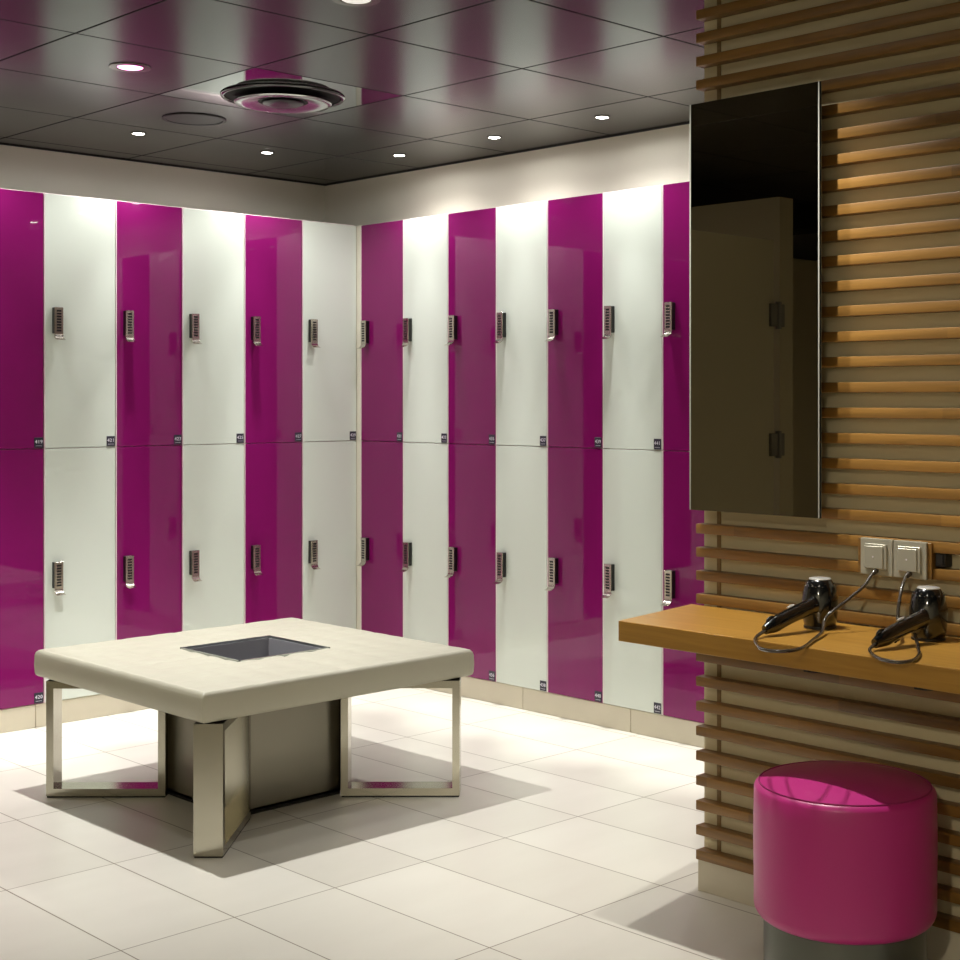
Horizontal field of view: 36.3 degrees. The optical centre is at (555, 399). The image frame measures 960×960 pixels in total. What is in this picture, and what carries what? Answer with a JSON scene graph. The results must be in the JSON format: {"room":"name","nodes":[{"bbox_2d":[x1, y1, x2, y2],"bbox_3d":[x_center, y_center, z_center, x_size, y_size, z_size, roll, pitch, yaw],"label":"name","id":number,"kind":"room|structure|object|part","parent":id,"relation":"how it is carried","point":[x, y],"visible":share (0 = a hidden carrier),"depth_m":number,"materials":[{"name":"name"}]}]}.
{"room":"changing room","nodes":[
{"label":"changing room","id":0,"kind":"room"},
{"bbox_2d":[0,145,324,221],"bbox_3d":[-3.329,0.088,5.242,0.150,2.424,7.020,0,0,45],"label":"wall","id":1,"kind":"structure","parent":0,"point":[25,169],"depth_m":6.66,"materials":[{"name":"paint"}]},
{"bbox_2d":[0,694,149,732],"bbox_3d":[-2.227,1.254,5.633,0.020,0.092,3.644,0,0,45],"label":"baseboard","id":2,"kind":"structure","parent":1,"relation":"attached to","point":[98,705],"depth_m":5.89,"materials":[{"name":"tile"}]},
{"bbox_2d":[0,143,324,185],"bbox_3d":[-3.403,-1.073,5.052,0.012,0.009,6.405,0,0,45],"label":"trim","id":3,"kind":"structure","parent":1,"relation":"attached to","point":[0,143],"depth_m":6.65,"materials":[{"name":"black"}]},
{"bbox_2d":[0,0,703,183],"bbox_3d":[-0.546,-1.099,2.507,8.100,0.050,7.000,0,0,45],"label":"ceiling","id":4,"kind":"structure","parent":0,"point":[529,74],"depth_m":4.81,"materials":[{"name":"black metal"}]},
{"bbox_2d":[109,63,150,71],"bbox_3d":[-1.376,-1.071,4.730,0.133,0.005,0.133,0,0,45],"label":"recessed light","id":5,"kind":"object","parent":4,"relation":"in","point":[124,67],"visible":1,"depth_m":4.72,"materials":[{"name":"grey"}]},
{"bbox_2d":[131,132,145,134],"bbox_3d":[-1.685,-1.071,5.907,0.061,0.005,0.061,0,0,45],"label":"recessed light","id":6,"kind":"object","parent":4,"relation":"in","point":[132,133],"visible":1,"depth_m":5.89,"materials":[{"name":"grey"}]},
{"bbox_2d":[162,113,225,125],"bbox_3d":[-1.385,-1.071,5.606,0.240,0.005,0.240,0,0,45],"label":"ceiling speaker","id":7,"kind":"object","parent":4,"relation":"attached to","point":[192,119],"visible":1,"depth_m":5.60,"materials":[{"name":"grey metal"}]},
{"bbox_2d":[166,115,222,124],"bbox_3d":[-1.385,-1.072,5.606,0.212,0.002,0.212,0,0,45],"label":"grille","id":8,"kind":"object","parent":7,"relation":"attached to","point":[176,119],"depth_m":5.60,"materials":[{"name":"grey metal"}]},
{"bbox_2d":[260,151,273,153],"bbox_3d":[-1.255,-1.071,6.364,0.061,0.005,0.061,0,0,45],"label":"recessed light","id":9,"kind":"object","parent":4,"relation":"in","point":[262,152],"visible":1,"depth_m":6.35,"materials":[{"name":"grey"}]},
{"bbox_2d":[160,67,401,117],"bbox_3d":[-0.970,-1.063,5.167,0.596,0.046,0.614,0,0,45],"label":"ceiling vent","id":10,"kind":"object","parent":4,"relation":"in","point":[254,88],"visible":1,"depth_m":5.11,"materials":[{"name":"grey metal"}]},
{"bbox_3d":[-0.967,-1.056,5.189,0.184,0.001,0.184,0,0,45],"label":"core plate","id":11,"kind":"part","parent":10,"relation":"part of","materials":[{"name":"black"}]},
{"bbox_2d":[332,0,380,6],"bbox_3d":[-0.536,-1.071,3.925,0.133,0.005,0.133,0,0,45],"label":"recessed light","id":12,"kind":"object","parent":4,"relation":"in","point":[356,3],"visible":1,"depth_m":3.95,"materials":[{"name":"grey"}]},
{"bbox_2d":[392,154,405,156],"bbox_3d":[-0.688,-1.071,6.433,0.061,0.005,0.061,0,0,45],"label":"recessed light","id":13,"kind":"object","parent":4,"relation":"in","point":[395,155],"visible":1,"depth_m":6.42,"materials":[{"name":"grey"}]},
{"bbox_2d":[487,136,501,138],"bbox_3d":[-0.252,-1.071,5.995,0.061,0.005,0.061,0,0,45],"label":"recessed light","id":14,"kind":"object","parent":4,"relation":"in","point":[488,137],"visible":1,"depth_m":5.98,"materials":[{"name":"grey"}]},
{"bbox_2d":[594,115,609,118],"bbox_3d":[0.177,-1.071,5.565,0.061,0.005,0.061,0,0,45],"label":"recessed light","id":15,"kind":"object","parent":4,"relation":"in","point":[600,116],"visible":1,"depth_m":5.55,"materials":[{"name":"grey"}]},
{"bbox_2d":[0,688,763,959],"bbox_3d":[-0.546,1.330,2.578,8.000,0.060,6.900,0,0,45],"label":"floor","id":16,"kind":"structure","parent":0,"point":[562,838],"depth_m":4.16,"materials":[{"name":"tile"}]},
{"bbox_2d":[0,188,42,708],"bbox_3d":[-2.279,0.192,5.835,0.487,2.029,0.310,0,0,45],"label":"locker","id":17,"kind":"object","parent":16,"relation":"on","point":[21,212],"visible":1,"depth_m":5.74,"materials":[{"name":"purple laminate"}]},
{"bbox_3d":[-2.146,0.701,5.703,0.019,1.007,0.304,0,0,45],"label":"door","id":18,"kind":"part","parent":17,"relation":"part of","materials":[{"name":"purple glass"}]},
{"bbox_3d":[-2.146,-0.311,5.703,0.019,1.012,0.304,0,0,45],"label":"door","id":19,"kind":"part","parent":17,"relation":"part of","materials":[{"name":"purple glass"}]},
{"bbox_2d":[43,193,114,702],"bbox_3d":[-2.061,0.192,6.055,0.487,2.029,0.310,0,0,45],"label":"locker","id":20,"kind":"object","parent":16,"relation":"on","point":[79,232],"visible":0.71,"depth_m":5.90,"materials":[{"name":"white laminate"}]},
{"bbox_3d":[-1.928,0.701,5.924,0.019,1.007,0.304,0,0,45],"label":"door","id":21,"kind":"part","parent":20,"relation":"part of","materials":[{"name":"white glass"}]},
{"bbox_3d":[-1.928,-0.311,5.924,0.019,1.012,0.304,0,0,45],"label":"door","id":22,"kind":"part","parent":20,"relation":"part of","materials":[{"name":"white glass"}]},
{"bbox_2d":[114,200,181,639],"bbox_3d":[-1.842,0.192,6.276,0.487,2.029,0.310,0,0,45],"label":"locker","id":23,"kind":"object","parent":16,"relation":"on","point":[148,237],"visible":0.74,"depth_m":6.13,"materials":[{"name":"purple"}]},
{"bbox_3d":[-1.710,0.701,6.145,0.019,1.007,0.304,0,0,45],"label":"door","id":24,"kind":"part","parent":23,"relation":"part of","materials":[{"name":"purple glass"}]},
{"bbox_3d":[-1.710,-0.311,6.145,0.019,1.012,0.304,0,0,45],"label":"door","id":25,"kind":"part","parent":23,"relation":"part of","materials":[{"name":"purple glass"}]},
{"bbox_2d":[180,207,243,630],"bbox_3d":[-1.624,0.192,6.497,0.487,2.029,0.310,0,0,45],"label":"locker","id":26,"kind":"object","parent":16,"relation":"on","point":[212,241],"visible":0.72,"depth_m":6.36,"materials":[{"name":"white"}]},
{"bbox_3d":[-1.491,0.701,6.365,0.019,1.007,0.304,0,0,45],"label":"door","id":27,"kind":"part","parent":26,"relation":"part of","materials":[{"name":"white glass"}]},
{"bbox_3d":[-1.491,-0.311,6.365,0.019,1.012,0.304,0,0,45],"label":"door","id":28,"kind":"part","parent":26,"relation":"part of","materials":[{"name":"white glass"}]},
{"bbox_2d":[34,618,473,857],"bbox_3d":[-0.993,1.062,4.833,1.042,0.477,1.030,0,0,45],"label":"bench","id":29,"kind":"object","parent":16,"relation":"on","point":[254,717],"visible":1,"depth_m":4.67,"materials":[{"name":"beige leather"}]},
{"bbox_3d":[-1.468,1.110,4.814,0.388,0.380,0.084,0,0,0],"label":"leg frame","id":30,"kind":"part","parent":29,"relation":"part of","materials":[{"name":"silver metal"}]},
{"bbox_3d":[-0.985,1.110,4.337,0.084,0.380,0.388,0,0,0],"label":"leg frame","id":31,"kind":"part","parent":29,"relation":"part of","materials":[{"name":"silver metal"}]},
{"bbox_2d":[34,618,473,722],"bbox_3d":[-0.997,0.869,4.839,1.028,0.092,1.028,0,0,45],"label":"cushion","id":32,"kind":"object","parent":29,"relation":"on","point":[222,674],"depth_m":4.62,"materials":[{"name":"beige leather"}]},
{"bbox_3d":[-0.508,1.110,4.819,0.388,0.380,0.084,0,0,0],"label":"leg frame","id":33,"kind":"part","parent":29,"relation":"part of","materials":[{"name":"silver metal"}]},
{"bbox_2d":[243,214,301,622],"bbox_3d":[-1.406,0.192,6.718,0.487,2.029,0.310,0,0,45],"label":"locker","id":34,"kind":"object","parent":16,"relation":"on","point":[272,443],"visible":0.61,"depth_m":6.58,"materials":[{"name":"purple"}]},
{"bbox_3d":[-1.273,0.701,6.586,0.019,1.007,0.304,0,0,45],"label":"door","id":35,"kind":"part","parent":34,"relation":"part of","materials":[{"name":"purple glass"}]},
{"bbox_3d":[-1.273,-0.311,6.586,0.019,1.012,0.304,0,0,45],"label":"door","id":36,"kind":"part","parent":34,"relation":"part of","materials":[{"name":"purple glass"}]},
{"bbox_2d":[302,220,355,628],"bbox_3d":[-1.188,0.192,6.938,0.487,2.029,0.310,0,0,45],"label":"locker","id":37,"kind":"object","parent":16,"relation":"on","point":[328,249],"visible":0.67,"depth_m":6.80,"materials":[{"name":"white"}]},
{"bbox_3d":[-1.055,0.701,6.807,0.019,1.007,0.304,0,0,45],"label":"door","id":38,"kind":"part","parent":37,"relation":"part of","materials":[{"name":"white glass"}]},
{"bbox_3d":[-1.055,-0.311,6.807,0.019,1.012,0.304,0,0,45],"label":"door","id":39,"kind":"part","parent":37,"relation":"part of","materials":[{"name":"white glass"}]},
{"bbox_2d":[357,219,405,636],"bbox_3d":[-0.669,0.192,6.920,0.310,2.029,0.487,0,0,45],"label":"locker","id":40,"kind":"object","parent":16,"relation":"on","point":[381,564],"visible":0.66,"depth_m":6.76,"materials":[{"name":"purple"}]},
{"bbox_3d":[-0.800,0.701,6.787,0.304,1.007,0.019,0,0,45],"label":"door","id":41,"kind":"part","parent":40,"relation":"part of","materials":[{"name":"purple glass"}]},
{"bbox_3d":[-0.800,-0.311,6.787,0.304,1.012,0.019,0,0,45],"label":"door","id":42,"kind":"part","parent":40,"relation":"part of","materials":[{"name":"purple glass"}]},
{"bbox_2d":[400,213,450,644],"bbox_3d":[-0.448,0.192,6.701,0.310,2.029,0.487,0,0,45],"label":"locker","id":43,"kind":"object","parent":16,"relation":"on","point":[425,239],"visible":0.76,"depth_m":6.56,"materials":[{"name":"white laminate"}]},
{"bbox_3d":[-0.580,0.701,6.569,0.304,1.007,0.019,0,0,45],"label":"door","id":44,"kind":"part","parent":43,"relation":"part of","materials":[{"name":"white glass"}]},
{"bbox_3d":[-0.580,-0.311,6.569,0.304,1.012,0.019,0,0,45],"label":"door","id":45,"kind":"part","parent":43,"relation":"part of","materials":[{"name":"white glass"}]},
{"bbox_2d":[445,207,495,681],"bbox_3d":[-0.228,0.192,6.483,0.310,2.029,0.487,0,0,45],"label":"locker","id":46,"kind":"object","parent":16,"relation":"on","point":[471,576],"visible":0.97,"depth_m":6.34,"materials":[{"name":"purple laminate"}]},
{"bbox_3d":[-0.359,0.701,6.350,0.304,1.007,0.019,0,0,45],"label":"door","id":47,"kind":"part","parent":46,"relation":"part of","materials":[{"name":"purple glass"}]},
{"bbox_3d":[-0.359,-0.311,6.350,0.304,1.012,0.019,0,0,45],"label":"door","id":48,"kind":"part","parent":46,"relation":"part of","materials":[{"name":"purple glass"}]},
{"bbox_2d":[493,200,546,691],"bbox_3d":[-0.007,0.192,6.265,0.310,2.029,0.487,0,0,45],"label":"locker","id":49,"kind":"object","parent":16,"relation":"on","point":[521,229],"visible":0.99,"depth_m":6.13,"materials":[{"name":"white laminate"}]},
{"bbox_3d":[-0.138,0.701,6.132,0.304,1.007,0.019,0,0,45],"label":"door","id":50,"kind":"part","parent":49,"relation":"part of","materials":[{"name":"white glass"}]},
{"bbox_3d":[-0.138,-0.311,6.132,0.304,1.012,0.019,0,0,45],"label":"door","id":51,"kind":"part","parent":49,"relation":"part of","materials":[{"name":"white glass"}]},
{"bbox_2d":[545,192,605,702],"bbox_3d":[0.214,0.192,6.047,0.310,2.029,0.487,0,0,45],"label":"locker","id":52,"kind":"object","parent":16,"relation":"on","point":[574,590],"visible":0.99,"depth_m":5.90,"materials":[{"name":"purple laminate"}]},
{"bbox_3d":[0.083,0.701,5.914,0.304,1.007,0.019,0,0,45],"label":"door","id":53,"kind":"part","parent":52,"relation":"part of","materials":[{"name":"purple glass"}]},
{"bbox_3d":[0.083,-0.311,5.914,0.304,1.012,0.019,0,0,45],"label":"door","id":54,"kind":"part","parent":52,"relation":"part of","materials":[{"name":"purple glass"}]},
{"bbox_2d":[600,184,665,714],"bbox_3d":[0.435,0.192,5.829,0.310,2.029,0.487,0,0,45],"label":"locker","id":55,"kind":"object","parent":16,"relation":"on","point":[632,218],"visible":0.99,"depth_m":5.69,"materials":[{"name":"white laminate"}]},
{"bbox_3d":[0.303,0.701,5.696,0.304,1.007,0.019,0,0,45],"label":"door","id":56,"kind":"part","parent":55,"relation":"part of","materials":[{"name":"white glass"}]},
{"bbox_3d":[0.303,-0.311,5.696,0.304,1.012,0.019,0,0,45],"label":"door","id":57,"kind":"part","parent":55,"relation":"part of","materials":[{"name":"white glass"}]},
{"bbox_2d":[660,181,703,722],"bbox_3d":[0.655,0.192,5.611,0.310,2.029,0.487,0,0,45],"label":"locker","id":58,"kind":"object","parent":16,"relation":"on","point":[680,539],"visible":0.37,"depth_m":5.52,"materials":[{"name":"purple laminate"}]},
{"bbox_3d":[0.524,-0.311,5.478,0.304,1.012,0.019,0,0,45],"label":"door","id":59,"kind":"part","parent":58,"relation":"part of","materials":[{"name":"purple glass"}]},
{"bbox_3d":[0.524,0.701,5.478,0.304,1.007,0.019,0,0,45],"label":"door","id":60,"kind":"part","parent":58,"relation":"part of","materials":[{"name":"purple glass"}]},
{"bbox_2d":[753,761,937,959],"bbox_3d":[0.641,1.064,3.250,0.402,0.472,0.402,0,0,45],"label":"stool","id":61,"kind":"object","parent":16,"relation":"on","point":[845,853],"visible":1,"depth_m":3.09,"materials":[{"name":"pink leather"},{"name":"metal"}]},
{"bbox_2d":[325,124,689,225],"bbox_3d":[1.784,0.088,4.778,7.777,2.424,0.495,0,0,45],"label":"wall","id":62,"kind":"structure","parent":0,"point":[658,156],"depth_m":6.34,"materials":[{"name":"paint"}]},
{"bbox_2d":[355,225,360,629],"bbox_3d":[-0.929,0.194,6.914,0.050,2.025,0.020,0,0,45],"label":"trim","id":63,"kind":"structure","parent":62,"relation":"attached to","point":[358,228],"depth_m":6.90,"materials":[{"name":"beige"}]},
{"bbox_2d":[325,122,689,185],"bbox_3d":[1.606,-1.073,4.597,7.777,0.009,0.012,0,0,45],"label":"trim","id":64,"kind":"structure","parent":62,"relation":"attached to","point":[685,123],"depth_m":6.34,"materials":[{"name":"black"}]},
{"bbox_2d":[426,676,703,747],"bbox_3d":[1.676,1.254,4.352,7.333,0.092,0.020,0,0,45],"label":"baseboard","id":65,"kind":"structure","parent":62,"relation":"attached to","point":[669,728],"depth_m":5.88,"materials":[{"name":"tile"}]},
{"bbox_2d":[698,0,959,959],"bbox_3d":[1.955,0.113,2.445,4.255,2.374,0.189,0,0,45],"label":"wall","id":66,"kind":"structure","parent":0,"point":[943,266],"depth_m":3.54,"materials":[{"name":"paint"}]},
{"bbox_2d":[696,0,959,933],"bbox_3d":[1.768,0.073,2.508,3.900,2.286,0.042,0,0,45],"label":"cladding","id":67,"kind":"object","parent":66,"relation":"attached to","point":[947,893],"visible":0.48,"depth_m":3.52,"materials":[{"name":"brown wood"}]},
{"bbox_2d":[690,81,820,517],"bbox_3d":[0.511,-0.240,3.693,0.404,1.056,0.050,0,0,45],"label":"wall mirror","id":68,"kind":"object","parent":67,"relation":"attached to","point":[755,158],"visible":1,"depth_m":3.67,"materials":[{"name":"brown mirror"}]},
{"bbox_2d":[619,604,959,693],"bbox_3d":[0.919,0.573,3.079,1.920,0.059,0.352,0,0,45],"label":"shelf","id":69,"kind":"object","parent":67,"relation":"attached to","point":[842,650],"visible":1,"depth_m":3.29,"materials":[{"name":"brown wood"}]},
{"bbox_2d":[753,573,873,652],"bbox_3d":[0.558,0.477,3.328,0.162,0.133,0.442,0,0,36],"label":"hair dryer","id":70,"kind":"object","parent":69,"relation":"on","point":[818,608],"visible":1,"depth_m":3.43,"materials":[{"name":"black plastic"}]},
{"bbox_3d":[0.543,0.500,3.390,0.171,0.074,0.035,0,0,-37],"label":"handle","id":71,"kind":"part","parent":70,"relation":"part of","materials":[{"name":"black plastic"}]},
{"bbox_2d":[868,576,947,663],"bbox_3d":[0.763,0.476,3.189,0.120,0.133,0.418,0,0,27],"label":"hair dryer","id":72,"kind":"object","parent":69,"relation":"on","point":[927,620],"visible":1,"depth_m":3.27,"materials":[{"name":"black plastic"}]},
{"bbox_3d":[0.721,0.528,3.115,0.111,0.027,0.258,0,0,11],"label":"power cord","id":73,"kind":"part","parent":72,"relation":"part of","materials":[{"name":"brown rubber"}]},
{"bbox_3d":[0.777,0.473,3.306,0.021,0.126,0.197,0,0,18],"label":"power cord","id":74,"kind":"part","parent":72,"relation":"part of","materials":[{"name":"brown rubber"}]},
{"bbox_3d":[0.755,0.502,3.210,0.179,0.070,0.035,0,0,-39],"label":"handle","id":75,"kind":"part","parent":72,"relation":"part of","materials":[{"name":"black plastic"}]},
{"bbox_2d":[861,537,893,576],"bbox_3d":[0.757,0.374,3.465,0.087,0.087,0.027,0,0,45],"label":"wall outlet","id":76,"kind":"object","parent":67,"relation":"attached to","point":[876,553],"visible":1,"depth_m":3.46,"materials":[{"name":"white plastic"}]},
{"bbox_2d":[894,540,927,579],"bbox_3d":[0.822,0.374,3.402,0.087,0.087,0.027,0,0,45],"label":"wall outlet","id":77,"kind":"object","parent":67,"relation":"attached to","point":[910,557],"visible":1,"depth_m":3.40,"materials":[{"name":"white plastic"}]},
{"bbox_2d":[936,553,951,566],"bbox_3d":[0.895,0.369,3.374,0.026,0.033,0.035,0,0,45],"label":"switch box","id":78,"kind":"object","parent":67,"relation":"attached to","point":[942,560],"visible":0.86,"depth_m":3.36,"materials":[{"name":"black plastic"}]}
]}

